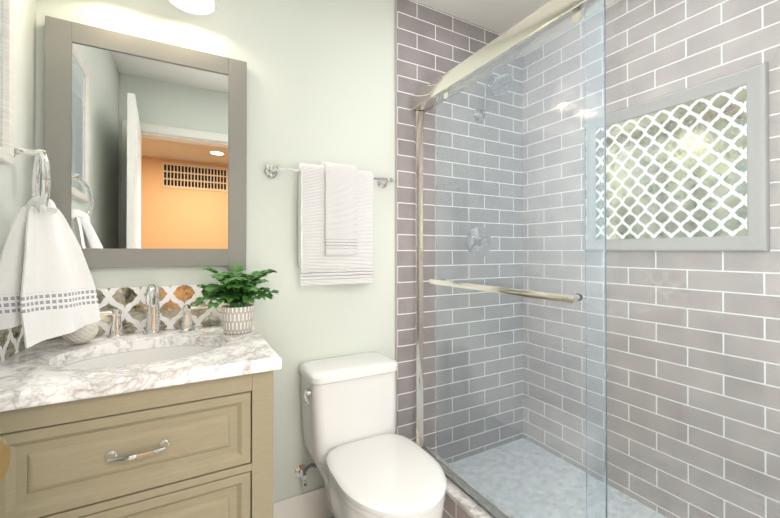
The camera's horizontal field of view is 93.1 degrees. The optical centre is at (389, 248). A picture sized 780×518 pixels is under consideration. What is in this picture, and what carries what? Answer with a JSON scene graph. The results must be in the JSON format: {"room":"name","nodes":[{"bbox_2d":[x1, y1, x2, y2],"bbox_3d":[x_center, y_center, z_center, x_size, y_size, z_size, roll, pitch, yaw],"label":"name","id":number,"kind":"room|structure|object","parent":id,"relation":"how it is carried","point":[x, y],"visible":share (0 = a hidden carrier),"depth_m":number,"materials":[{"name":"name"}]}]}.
{"room":"bathroom","nodes":[
{"label":"bathroom","id":0,"kind":"room"},
{"bbox_2d":[0,0,35,255],"bbox_3d":[-0.739,-0.041,0.357,0.100,2.440,1.820,0,0,-29],"label":"wall","id":1,"kind":"structure","parent":0,"point":[15,187],"depth_m":1.08,"materials":[{"name":"white paint"}]},
{"bbox_2d":[0,0,14,165],"bbox_3d":[-0.897,-0.529,0.780,0.026,0.620,0.428,0,0,-29],"label":"picture frame","id":2,"kind":"object","parent":1,"relation":"attached to","point":[7,39],"visible":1,"depth_m":0.94,"materials":[{"name":"white"}]},
{"bbox_2d":[0,146,100,347],"bbox_3d":[-0.932,-0.019,1.023,0.199,0.539,0.200,0,0,-29],"label":"towel ring","id":3,"kind":"object","parent":1,"relation":"attached to","point":[47,288],"visible":0.94,"depth_m":0.99,"materials":[{"name":"white fabric"}]},
{"bbox_2d":[35,0,394,502],"bbox_3d":[-0.190,-0.032,1.755,2.410,2.440,0.100,0,0,-29],"label":"wall","id":4,"kind":"structure","parent":0,"point":[320,81],"depth_m":1.57,"materials":[{"name":"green paint"}]},
{"bbox_2d":[44,15,246,270],"bbox_3d":[-0.835,-0.325,1.322,0.600,0.820,0.036,0,0,-29],"label":"mirror","id":5,"kind":"object","parent":4,"relation":"attached to","point":[145,144],"visible":0.85,"depth_m":1.29,"materials":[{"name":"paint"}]},
{"bbox_2d":[170,0,213,13],"bbox_3d":[-0.798,-0.961,1.249,0.367,0.210,0.206,0,0,-29],"label":"sconce","id":6,"kind":"object","parent":4,"relation":"attached to","point":[199,6],"visible":1,"depth_m":1.34,"materials":[{"name":"white glass"}]},
{"bbox_2d":[273,487,332,517],"bbox_3d":[-0.243,1.118,1.653,0.746,0.138,0.014,0,0,-29],"label":"baseboard","id":7,"kind":"structure","parent":4,"relation":"attached to","point":[312,504],"depth_m":1.58,"materials":[{"name":"white wood"}]},
{"bbox_2d":[264,162,396,285],"bbox_3d":[-0.235,-0.107,1.600,0.595,0.517,0.124,0,0,-29],"label":"towel bar","id":8,"kind":"object","parent":4,"relation":"attached to","point":[335,223],"visible":1,"depth_m":1.54,"materials":[{"name":"white fabric"}]},
{"bbox_2d":[298,163,373,285],"bbox_3d":[-0.228,-0.099,1.591,0.320,0.501,0.075,0,0,-29],"label":"bath towel","id":9,"kind":"object","parent":8,"relation":"hanging from","point":[335,200],"depth_m":1.54,"materials":[{"name":"white fabric"}]},
{"bbox_2d":[395,0,501,451],"bbox_3d":[0.415,-0.030,2.024,0.891,2.440,0.011,0,0,-29],"label":"wall tile","id":10,"kind":"structure","parent":4,"relation":"attached to","point":[432,44],"depth_m":1.86,"materials":[{"name":"grey tile"}]},
{"bbox_2d":[425,447,487,517],"bbox_3d":[0.545,1.095,1.119,0.132,0.177,1.688,0,0,-29],"label":"sill","id":11,"kind":"structure","parent":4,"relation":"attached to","point":[457,504],"depth_m":1.50,"materials":[{"name":"stone"}]},
{"bbox_2d":[411,0,779,517],"bbox_3d":[0.529,0.121,1.117,0.120,1.770,1.685,0,0,-29],"label":"shower enclosure","id":12,"kind":"object","parent":11,"relation":"on","point":[606,281],"visible":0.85,"depth_m":1.02,"materials":[{"name":"clear glass"}]},
{"bbox_2d":[414,0,550,33],"bbox_3d":[0.249,-1.282,0.966,2.410,0.050,1.920,0,0,-29],"label":"ceiling","id":13,"kind":"structure","parent":0,"point":[500,16],"depth_m":1.94,"materials":[{"name":"white paint"}]},
{"bbox_3d":[-0.103,1.206,0.756,1.606,0.050,1.920,0,0,-29],"label":"floor","id":14,"kind":"structure","parent":0,"visible":0},
{"bbox_2d":[0,284,281,517],"bbox_3d":[-0.711,0.650,1.082,0.648,1.067,0.564,0,0,-29],"label":"bathroom vanity","id":15,"kind":"object","parent":14,"relation":"on","point":[153,420],"visible":0.92,"depth_m":0.90,"materials":[{"name":"paint"}]},
{"bbox_2d":[62,322,98,343],"bbox_3d":[-0.954,0.249,1.136,0.090,0.087,0.091,0,0,-29],"label":"decorative ball","id":16,"kind":"object","parent":15,"relation":"on","point":[85,333],"visible":0.58,"depth_m":1.11,"materials":[{"name":"beige ceramic"}]},
{"bbox_2d":[0,284,250,362],"bbox_3d":[-0.713,0.214,1.086,0.650,0.158,0.564,0,0,-29],"label":"backsplash","id":17,"kind":"structure","parent":15,"relation":"on","point":[130,302],"depth_m":1.30,"materials":[{"name":"multicoloured tile"}]},
{"bbox_2d":[62,346,218,367],"bbox_3d":[-0.707,0.404,1.074,0.456,0.150,0.339,0,0,-29],"label":"sink","id":18,"kind":"object","parent":15,"relation":"in","point":[133,355],"depth_m":1.18,"materials":[{"name":"white ceramic"}]},
{"bbox_2d":[100,284,212,338],"bbox_3d":[-0.790,0.205,1.227,0.372,0.176,0.151,0,0,-29],"label":"faucet","id":19,"kind":"object","parent":15,"relation":"on","point":[187,331],"depth_m":1.25,"materials":[{"name":"silver metal"}]},
{"bbox_2d":[193,264,278,333],"bbox_3d":[-0.539,0.176,1.309,0.280,0.236,0.275,0,0,-29],"label":"plant","id":20,"kind":"object","parent":15,"relation":"on","point":[240,290],"visible":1,"depth_m":1.26,"materials":[{"name":"green plant"}]},
{"bbox_2d":[295,351,445,517],"bbox_3d":[-0.072,0.832,1.365,0.416,0.707,0.684,0,0,-29],"label":"toilet","id":21,"kind":"object","parent":14,"relation":"on","point":[368,461],"visible":1,"depth_m":1.41,"materials":[{"name":"white ceramic"}]},
{"bbox_3d":[0.348,-0.044,-0.015,1.446,2.440,0.120,0,0,-29],"label":"wall","id":22,"kind":"structure","parent":0,"visible":0},
{"bbox_2d":[0,438,10,481],"bbox_3d":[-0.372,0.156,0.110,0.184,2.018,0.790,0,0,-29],"label":"door knob","id":23,"kind":"object","parent":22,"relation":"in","point":[5,454],"depth_m":0.42,"materials":[{"name":"gold metal"}]}
]}

